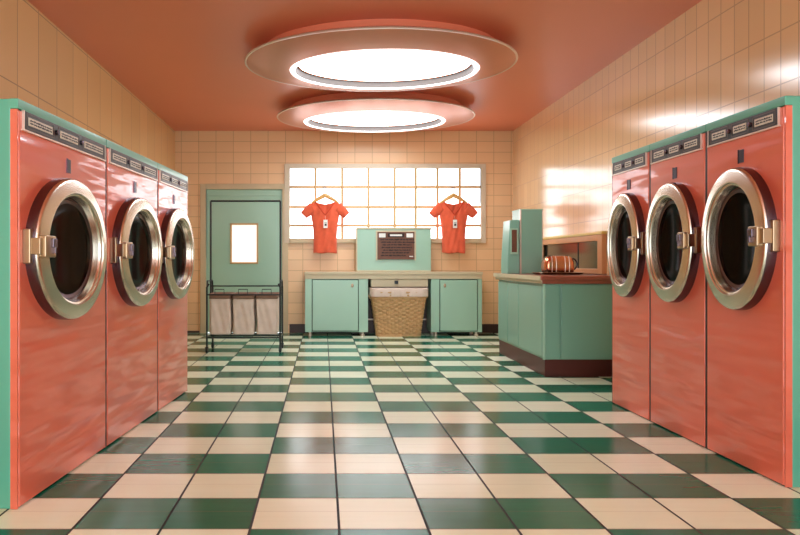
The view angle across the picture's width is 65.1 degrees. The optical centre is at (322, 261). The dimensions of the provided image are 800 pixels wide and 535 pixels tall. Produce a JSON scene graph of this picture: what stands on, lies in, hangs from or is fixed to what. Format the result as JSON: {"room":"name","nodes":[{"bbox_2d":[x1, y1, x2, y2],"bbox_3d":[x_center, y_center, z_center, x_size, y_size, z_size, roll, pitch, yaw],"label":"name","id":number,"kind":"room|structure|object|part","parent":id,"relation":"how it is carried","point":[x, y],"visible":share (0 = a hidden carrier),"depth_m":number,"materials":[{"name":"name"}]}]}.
{"room":"laundry","nodes":[
{"label":"laundry","id":0,"kind":"room"},
{"bbox_2d":[0,0,174,170],"bbox_3d":[-2.150,-0.425,3.635,0.120,2.850,10.470,0,0,0],"label":"wall","id":1,"kind":"structure","parent":0,"point":[42,67],"depth_m":5.09,"materials":[{"name":"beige tile"}]},
{"bbox_2d":[175,131,512,332],"bbox_3d":[0.295,-0.425,8.810,4.770,2.850,0.120,0,0,0],"label":"wall","id":2,"kind":"structure","parent":0,"point":[205,157],"depth_m":8.75,"materials":[{"name":"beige tile"}]},
{"bbox_2d":[200,184,287,332],"bbox_3d":[-1.110,-0.050,8.775,1.237,2.101,0.110,0,0,0],"label":"door","id":3,"kind":"structure","parent":2,"relation":"in","point":[245,235],"depth_m":8.76,"materials":[{"name":"green paint"}]},
{"bbox_3d":[-1.111,-0.978,8.773,1.074,0.090,0.054,0,0,0],"label":"transom panel","id":4,"kind":"part","parent":3,"relation":"part of","materials":[{"name":"green ceramic"}]},
{"bbox_3d":[-1.111,-0.261,8.761,0.398,0.574,0.038,0,0,0],"label":"pane frame","id":5,"kind":"part","parent":3,"relation":"part of","materials":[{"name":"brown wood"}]},
{"bbox_3d":[-1.111,-0.261,8.775,0.374,0.550,0.010,0,0,0],"label":"pane","id":6,"kind":"part","parent":3,"relation":"part of","materials":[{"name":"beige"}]},
{"bbox_2d":[187,324,497,332],"bbox_3d":[0.483,0.938,8.740,5.146,0.125,0.020,0,0,0],"label":"baseboard","id":7,"kind":"structure","parent":2,"relation":"attached to","point":[293,328],"depth_m":8.73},
{"bbox_2d":[284,164,485,242],"bbox_3d":[0.875,-0.825,8.711,2.836,1.116,0.199,0,0,0],"label":"window","id":8,"kind":"structure","parent":2,"relation":"in","point":[374,195],"depth_m":8.77,"materials":[{"name":"white glass"}]},
{"bbox_2d":[311,187,338,202],"bbox_3d":[0.031,-0.930,8.640,0.395,0.241,0.058,0,0,0],"label":"clothes hanger","id":9,"kind":"object","parent":8,"relation":"hanging from","point":[324,195],"visible":1,"depth_m":8.62,"materials":[{"name":"brown wood"}]},
{"bbox_2d":[301,201,349,252],"bbox_3d":[0.031,-0.482,8.627,0.683,0.725,0.132,0,0,0],"label":"shirt","id":10,"kind":"object","parent":9,"relation":"hanging from","point":[325,217],"visible":1,"depth_m":8.60,"materials":[{"name":"orange fabric"}]},
{"bbox_3d":[0.878,-0.299,8.755,2.688,0.065,0.110,0,0,0],"label":"sill","id":11,"kind":"part","parent":8,"relation":"part of","materials":[{"name":"beige wood"}]},
{"bbox_2d":[439,187,467,202],"bbox_3d":[1.820,-0.926,8.640,0.395,0.234,0.058,0,0,0],"label":"clothes hanger","id":12,"kind":"object","parent":8,"relation":"hanging from","point":[453,195],"visible":1,"depth_m":8.62,"materials":[{"name":"brown wood"}]},
{"bbox_2d":[429,201,477,252],"bbox_3d":[1.820,-0.482,8.627,0.683,0.725,0.132,0,0,0],"label":"shirt","id":13,"kind":"object","parent":12,"relation":"hanging from","point":[453,217],"visible":1,"depth_m":8.60,"materials":[{"name":"orange fabric"}]},
{"bbox_2d":[28,0,701,130],"bbox_3d":[0.295,-1.910,3.635,5.010,0.120,10.470,0,0,0],"label":"ceiling","id":14,"kind":"structure","parent":0,"point":[183,59],"depth_m":5.18,"materials":[{"name":"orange paint"}]},
{"bbox_2d":[277,91,474,132],"bbox_3d":[0.630,-1.778,7.460,2.372,0.144,1.718,0,0,0],"label":"ceiling light","id":15,"kind":"object","parent":14,"relation":"attached to","point":[383,111],"visible":1,"depth_m":7.19,"materials":[{"name":"pink paint"}]},
{"bbox_2d":[311,113,437,126],"bbox_3d":[0.630,-1.776,7.610,1.624,0.008,1.028,0,0,0],"label":"diffuser","id":16,"kind":"object","parent":15,"relation":"attached to","point":[351,119],"depth_m":7.78,"materials":[{"name":"white plastic"}]},
{"bbox_2d":[244,19,517,91],"bbox_3d":[0.500,-1.778,5.450,2.372,0.144,1.718,0,0,0],"label":"ceiling light","id":17,"kind":"object","parent":14,"relation":"attached to","point":[365,55],"visible":1,"depth_m":5.25,"materials":[{"name":"pink paint"}]},
{"bbox_2d":[297,52,471,81],"bbox_3d":[0.550,-1.776,5.580,1.584,0.008,1.048,0,0,0],"label":"diffuser","id":18,"kind":"object","parent":17,"relation":"attached to","point":[375,66],"depth_m":5.66,"materials":[{"name":"white plastic"}]},
{"bbox_2d":[0,332,799,534],"bbox_3d":[0.295,1.060,3.635,5.010,0.120,10.470,0,0,0],"label":"floor","id":19,"kind":"structure","parent":0,"point":[327,433],"depth_m":3.15,"materials":[{"name":"tile"}]},
{"bbox_2d":[0,98,106,508],"bbox_3d":[-1.508,0.169,2.942,0.816,1.662,0.834,0,0,5],"label":"washing machine","id":20,"kind":"object","parent":19,"relation":"on","point":[53,240],"visible":1,"depth_m":2.70,"materials":[{"name":"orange metal"}]},
{"bbox_3d":[-1.211,-0.582,2.660,0.002,0.062,0.223,0,0,5],"label":"frame","id":21,"kind":"part","parent":20,"relation":"part of","materials":[{"name":"beige plastic"}]},
{"bbox_3d":[-1.172,-0.065,2.591,0.062,0.092,0.113,0,0,5],"label":"latch plate","id":22,"kind":"part","parent":20,"relation":"part of","materials":[{"name":"silver metal"}]},
{"bbox_3d":[-1.193,-0.578,2.917,0.011,0.084,0.784,0,0,5],"label":"panel trim","id":23,"kind":"part","parent":20,"relation":"part of","materials":[{"name":"metal"}]},
{"bbox_3d":[-1.195,-0.582,2.917,0.008,0.077,0.766,0,0,5],"label":"control panel","id":24,"kind":"part","parent":20,"relation":"part of","materials":[{"name":"grey plastic"}]},
{"bbox_3d":[-1.191,-0.582,2.909,0.002,0.062,0.201,0,0,5],"label":"frame","id":25,"kind":"part","parent":20,"relation":"part of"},
{"bbox_3d":[-1.190,-0.060,2.886,0.013,0.450,0.471,0,0,5],"label":"door glass","id":26,"kind":"part","parent":20,"relation":"part of","materials":[{"name":"black glass"}]},
{"bbox_3d":[-1.171,-0.582,3.166,0.002,0.062,0.238,0,0,5],"label":"frame","id":27,"kind":"part","parent":20,"relation":"part of","materials":[{"name":"beige plastic"}]},
{"bbox_2d":[106,139,161,446],"bbox_3d":[-1.443,0.169,3.758,0.816,1.662,0.800,0,0,5],"label":"washing machine","id":28,"kind":"object","parent":19,"relation":"on","point":[133,232],"visible":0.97,"depth_m":3.63,"materials":[{"name":"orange metal"}]},
{"bbox_3d":[-1.145,-0.582,3.488,0.002,0.062,0.212,0,0,5],"label":"frame","id":29,"kind":"part","parent":28,"relation":"part of","materials":[{"name":"beige plastic"}]},
{"bbox_3d":[-1.104,-0.065,3.437,0.062,0.092,0.113,0,0,5],"label":"latch plate","id":30,"kind":"part","parent":28,"relation":"part of","materials":[{"name":"silver metal"}]},
{"bbox_3d":[-1.128,-0.578,3.733,0.011,0.084,0.750,0,0,5],"label":"panel trim","id":31,"kind":"part","parent":28,"relation":"part of","materials":[{"name":"metal"}]},
{"bbox_3d":[-1.130,-0.582,3.733,0.008,0.077,0.732,0,0,5],"label":"control panel","id":32,"kind":"part","parent":28,"relation":"part of","materials":[{"name":"grey metal"}]},
{"bbox_3d":[-1.126,-0.582,3.726,0.002,0.062,0.191,0,0,5],"label":"frame","id":33,"kind":"part","parent":28,"relation":"part of","materials":[{"name":"beige metal"}]},
{"bbox_3d":[-1.122,-0.060,3.732,0.013,0.450,0.471,0,0,5],"label":"door glass","id":34,"kind":"part","parent":28,"relation":"part of","materials":[{"name":"black glass"}]},
{"bbox_2d":[157,163,193,411],"bbox_3d":[-1.385,0.169,4.489,0.816,1.662,0.684,0,0,5],"label":"washing machine","id":35,"kind":"object","parent":19,"relation":"on","point":[176,275],"visible":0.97,"depth_m":4.41,"materials":[{"name":"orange metal"}]},
{"bbox_3d":[-1.045,-0.065,4.182,0.062,0.092,0.111,0,0,5],"label":"latch plate","id":36,"kind":"part","parent":35,"relation":"part of","materials":[{"name":"silver metal"}]},
{"bbox_3d":[-1.070,-0.578,4.469,0.011,0.084,0.623,0,0,5],"label":"panel trim","id":37,"kind":"part","parent":35,"relation":"part of","materials":[{"name":"metal"}]},
{"bbox_3d":[-1.071,-0.582,4.469,0.008,0.077,0.605,0,0,5],"label":"control panel","id":38,"kind":"part","parent":35,"relation":"part of","materials":[{"name":"grey metal"}]},
{"bbox_3d":[-1.064,-0.060,4.469,0.013,0.450,0.457,0,0,5],"label":"door glass","id":39,"kind":"part","parent":35,"relation":"part of","materials":[{"name":"black glass"}]},
{"bbox_2d":[205,200,283,352],"bbox_3d":[-0.873,0.151,6.990,0.839,1.696,0.420,0,0,0],"label":"cart","id":40,"kind":"object","parent":19,"relation":"on","point":[235,312],"visible":1,"depth_m":6.83,"materials":[{"name":"grey metal"}]},
{"bbox_3d":[-1.265,-0.153,6.990,0.021,1.066,0.022,0,0,0],"label":"rail post","id":41,"kind":"part","parent":40,"relation":"part of","materials":[{"name":"grey metal"}]},
{"bbox_3d":[-0.873,0.830,6.990,0.785,0.017,0.378,0,0,0],"label":"rail","id":42,"kind":"part","parent":40,"relation":"part of","materials":[{"name":"grey metal"}]},
{"bbox_3d":[-0.873,0.315,6.990,0.785,0.105,0.376,0,0,0],"label":"bag rail","id":43,"kind":"part","parent":40,"relation":"part of","materials":[{"name":"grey metal"}]},
{"bbox_3d":[-0.873,-0.686,6.990,0.785,0.021,0.022,0,0,0],"label":"hanging rail","id":44,"kind":"part","parent":40,"relation":"part of","materials":[{"name":"grey metal"}]},
{"bbox_3d":[-0.480,-0.153,6.990,0.021,1.066,0.022,0,0,0],"label":"rail post","id":45,"kind":"part","parent":40,"relation":"part of","materials":[{"name":"grey metal"}]},
{"bbox_2d":[305,279,367,335],"bbox_3d":[0.182,0.615,8.527,0.848,0.771,0.397,0,0,0],"label":"base cabinet","id":46,"kind":"object","parent":19,"relation":"on","point":[331,305],"visible":0.99,"depth_m":8.34,"materials":[{"name":"green wood"}]},
{"bbox_3d":[0.165,0.584,8.350,0.614,0.682,0.024,0,0,0],"label":"door","id":47,"kind":"part","parent":46,"relation":"part of","materials":[{"name":"green wood"}]},
{"bbox_2d":[304,272,482,331],"bbox_3d":[0.950,0.557,8.537,2.397,0.846,0.424,0,0,0],"label":"countertop","id":48,"kind":"structure","parent":46,"relation":"on","point":[375,279],"depth_m":8.34,"materials":[{"name":"beige laminate"}]},
{"bbox_2d":[355,227,431,271],"bbox_3d":[0.969,-0.169,8.579,1.029,0.605,0.281,0,0,0],"label":"control console","id":49,"kind":"object","parent":48,"relation":"on","point":[378,249],"visible":1,"depth_m":8.47,"materials":[{"name":"green metal"}]},
{"bbox_3d":[0.995,-0.222,8.462,0.505,0.376,0.024,0,0,0],"label":"notice panel","id":50,"kind":"part","parent":49,"relation":"part of","materials":[{"name":"brown wood"}]},
{"bbox_3d":[0.995,-0.226,8.464,0.546,0.408,0.016,0,0,0],"label":"panel frame","id":51,"kind":"part","parent":49,"relation":"part of","materials":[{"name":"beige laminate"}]},
{"bbox_3d":[1.030,0.605,8.707,0.835,0.750,0.035,0,0,0],"label":"panel","id":52,"kind":"part","parent":48,"relation":"part of","materials":[{"name":"beige wicker"}]},
{"bbox_3d":[1.030,0.283,8.500,0.768,0.103,0.300,0,0,0],"label":"drawer","id":53,"kind":"part","parent":48,"relation":"part of","materials":[{"name":"beige laminate"}]},
{"bbox_2d":[368,287,427,336],"bbox_3d":[1.020,0.674,8.460,0.828,0.658,0.430,0,0,0],"label":"laundry basket","id":54,"kind":"object","parent":19,"relation":"on","point":[397,311],"visible":1,"depth_m":8.29,"materials":[{"name":"wicker"}]},
{"bbox_2d":[426,279,481,335],"bbox_3d":[1.798,0.615,8.527,0.687,0.771,0.397,0,0,0],"label":"base cabinet","id":55,"kind":"object","parent":19,"relation":"on","point":[452,305],"visible":0.94,"depth_m":8.34,"materials":[{"name":"green wood"}]},
{"bbox_3d":[1.826,0.584,8.350,0.497,0.682,0.024,0,0,0],"label":"door","id":56,"kind":"part","parent":55,"relation":"part of","materials":[{"name":"green wood"}]},
{"bbox_2d":[493,273,611,376],"bbox_3d":[2.276,0.560,6.085,0.803,0.880,1.470,0,0,0],"label":"counter","id":57,"kind":"object","parent":19,"relation":"on","point":[549,325],"depth_m":5.39,"materials":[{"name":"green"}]},
{"bbox_3d":[1.923,0.517,6.606,0.018,0.615,0.334,0,0,0],"label":"door","id":58,"kind":"part","parent":57,"relation":"part of","materials":[{"name":"green wood"}]},
{"bbox_2d":[501,220,518,273],"bbox_3d":[1.954,-0.155,6.475,0.118,0.550,0.250,0,0,0],"label":"card terminal","id":59,"kind":"object","parent":57,"relation":"on","point":[510,240],"visible":1,"depth_m":6.36,"materials":[{"name":"green metal"}]},
{"bbox_3d":[1.961,-0.212,6.356,0.078,0.265,0.012,0,0,0],"label":"screen frame","id":60,"kind":"part","parent":59,"relation":"part of","materials":[{"name":"plastic"}]},
{"bbox_3d":[1.923,0.517,6.257,0.018,0.615,0.340,0,0,0],"label":"door","id":61,"kind":"part","parent":57,"relation":"part of","materials":[{"name":"green wood"}]},
{"bbox_3d":[1.888,0.154,6.090,0.028,0.068,1.460,0,0,0],"label":"edge trim","id":62,"kind":"part","parent":57,"relation":"part of","materials":[{"name":"beige laminate"}]},
{"bbox_2d":[512,209,542,273],"bbox_3d":[2.132,-0.211,6.479,0.233,0.662,0.289,0,0,0],"label":"cabinet","id":63,"kind":"object","parent":57,"relation":"on","point":[530,220],"visible":0.82,"depth_m":6.34,"materials":[{"name":"green metal"}]},
{"bbox_3d":[1.923,0.517,5.750,0.018,0.615,0.651,0,0,0],"label":"door","id":64,"kind":"part","parent":57,"relation":"part of","materials":[{"name":"green wood"}]},
{"bbox_3d":[1.922,0.520,5.392,0.020,0.660,0.020,0,0,0],"label":"corner trim","id":65,"kind":"part","parent":57,"relation":"part of","materials":[{"name":"wood"}]},
{"bbox_2d":[498,273,611,283],"bbox_3d":[2.279,0.155,6.085,0.797,0.070,1.470,0,0,0],"label":"countertop","id":66,"kind":"structure","parent":57,"relation":"on","point":[582,278],"depth_m":5.37,"materials":[{"name":"red wood"}]},
{"bbox_2d":[532,272,583,274],"bbox_3d":[2.270,0.110,6.000,0.434,0.021,0.274,0,0,0],"label":"serving tray","id":67,"kind":"object","parent":57,"relation":"on","point":[541,273],"visible":0.84,"depth_m":5.89,"materials":[{"name":"brown wood"}]},
{"bbox_2d":[541,256,577,272],"bbox_3d":[2.295,0.025,5.997,0.340,0.172,0.162,0,0,0],"label":"toaster","id":68,"kind":"object","parent":67,"relation":"on","point":[549,264],"visible":0.98,"depth_m":5.93,"materials":[{"name":"orange metal"}]},
{"bbox_3d":[2.295,0.517,5.393,0.725,0.635,0.018,0,0,0],"label":"panel","id":69,"kind":"part","parent":57,"relation":"part of","materials":[{"name":"green wood"}]},
{"bbox_2d":[607,144,649,420],"bbox_3d":[2.312,0.131,4.139,0.726,1.738,0.510,0,0,0],"label":"washing machine","id":70,"kind":"object","parent":19,"relation":"on","point":[626,256],"visible":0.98,"depth_m":4.08,"materials":[{"name":"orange metal"}]},
{"bbox_3d":[2.035,-0.113,4.139,0.013,0.479,0.296,0,0,0],"label":"door glass","id":71,"kind":"part","parent":70,"relation":"part of","materials":[{"name":"black glass"}]},
{"bbox_3d":[2.043,-0.654,4.139,0.008,0.080,0.442,0,0,0],"label":"control panel","id":72,"kind":"part","parent":70,"relation":"part of","materials":[{"name":"grey plastic"}]},
{"bbox_3d":[2.042,-0.650,4.139,0.011,0.087,0.460,0,0,0],"label":"panel trim","id":73,"kind":"part","parent":70,"relation":"part of","materials":[{"name":"metal"}]},
{"bbox_3d":[1.994,-0.118,3.958,0.062,0.092,0.084,0,0,0],"label":"latch plate","id":74,"kind":"part","parent":70,"relation":"part of","materials":[{"name":"silver metal"}]},
{"bbox_2d":[645,124,706,448],"bbox_3d":[2.312,0.131,3.598,0.726,1.738,0.568,0,0,0],"label":"washing machine","id":75,"kind":"object","parent":19,"relation":"on","point":[678,163],"visible":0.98,"depth_m":3.54,"materials":[{"name":"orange metal"}]},
{"bbox_3d":[2.035,-0.113,3.598,0.013,0.479,0.330,0,0,0],"label":"door glass","id":76,"kind":"part","parent":75,"relation":"part of","materials":[{"name":"black glass"}]},
{"bbox_3d":[2.043,-0.654,3.598,0.008,0.080,0.500,0,0,0],"label":"control panel","id":77,"kind":"part","parent":75,"relation":"part of","materials":[{"name":"grey plastic"}]},
{"bbox_3d":[2.042,-0.650,3.598,0.011,0.087,0.518,0,0,0],"label":"panel trim","id":78,"kind":"part","parent":75,"relation":"part of","materials":[{"name":"metal"}]},
{"bbox_3d":[1.994,-0.118,3.395,0.062,0.092,0.089,0,0,0],"label":"latch plate","id":79,"kind":"part","parent":75,"relation":"part of","materials":[{"name":"silver metal"}]},
{"bbox_3d":[2.038,-0.654,3.437,0.002,0.065,0.150,0,0,0],"label":"frame","id":80,"kind":"part","parent":75,"relation":"part of","materials":[{"name":"beige plastic"}]},
{"bbox_2d":[701,96,799,486],"bbox_3d":[2.312,0.131,3.029,0.726,1.738,0.567,0,0,0],"label":"washing machine","id":81,"kind":"object","parent":19,"relation":"on","point":[750,234],"visible":1,"depth_m":2.91,"materials":[{"name":"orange metal"}]},
{"bbox_3d":[2.038,-0.654,3.194,0.002,0.065,0.140,0,0,0],"label":"frame","id":82,"kind":"part","parent":81,"relation":"part of","materials":[{"name":"beige plastic"}]},
{"bbox_3d":[2.035,-0.113,3.029,0.013,0.479,0.333,0,0,0],"label":"door glass","id":83,"kind":"part","parent":81,"relation":"part of","materials":[{"name":"black glass"}]},
{"bbox_3d":[2.038,-0.654,3.033,0.002,0.065,0.126,0,0,0],"label":"frame","id":84,"kind":"part","parent":81,"relation":"part of","materials":[{"name":"beige plastic"}]},
{"bbox_3d":[2.043,-0.654,3.029,0.008,0.080,0.499,0,0,0],"label":"control panel","id":85,"kind":"part","parent":81,"relation":"part of","materials":[{"name":"grey plastic"}]},
{"bbox_3d":[2.042,-0.650,3.029,0.011,0.087,0.517,0,0,0],"label":"panel trim","id":86,"kind":"part","parent":81,"relation":"part of","materials":[{"name":"metal"}]},
{"bbox_3d":[1.994,-0.118,2.823,0.062,0.092,0.090,0,0,0],"label":"latch plate","id":87,"kind":"part","parent":81,"relation":"part of","materials":[{"name":"silver metal"}]},
{"bbox_3d":[2.038,-0.654,2.868,0.002,0.065,0.150,0,0,0],"label":"frame","id":88,"kind":"part","parent":81,"relation":"part of","materials":[{"name":"beige plastic"}]},
{"bbox_2d":[513,0,799,274],"bbox_3d":[2.740,-0.425,3.635,0.120,2.850,10.470,0,0,0],"label":"wall","id":89,"kind":"structure","parent":0,"point":[718,59],"depth_m":5.06,"materials":[{"name":"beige tile"}]},
{"bbox_2d":[543,231,606,273],"bbox_3d":[2.652,-0.089,6.660,0.054,0.408,1.640,0,0,0],"label":"wall mirror","id":90,"kind":"object","parent":89,"relation":"attached to","point":[589,249],"visible":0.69,"depth_m":6.31,"materials":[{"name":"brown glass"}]},
{"bbox_3d":[2.669,-0.069,6.685,0.018,0.268,1.470,0,0,0],"label":"glass panel","id":91,"kind":"part","parent":90,"relation":"part of","materials":[{"name":"mirror"}]}
]}

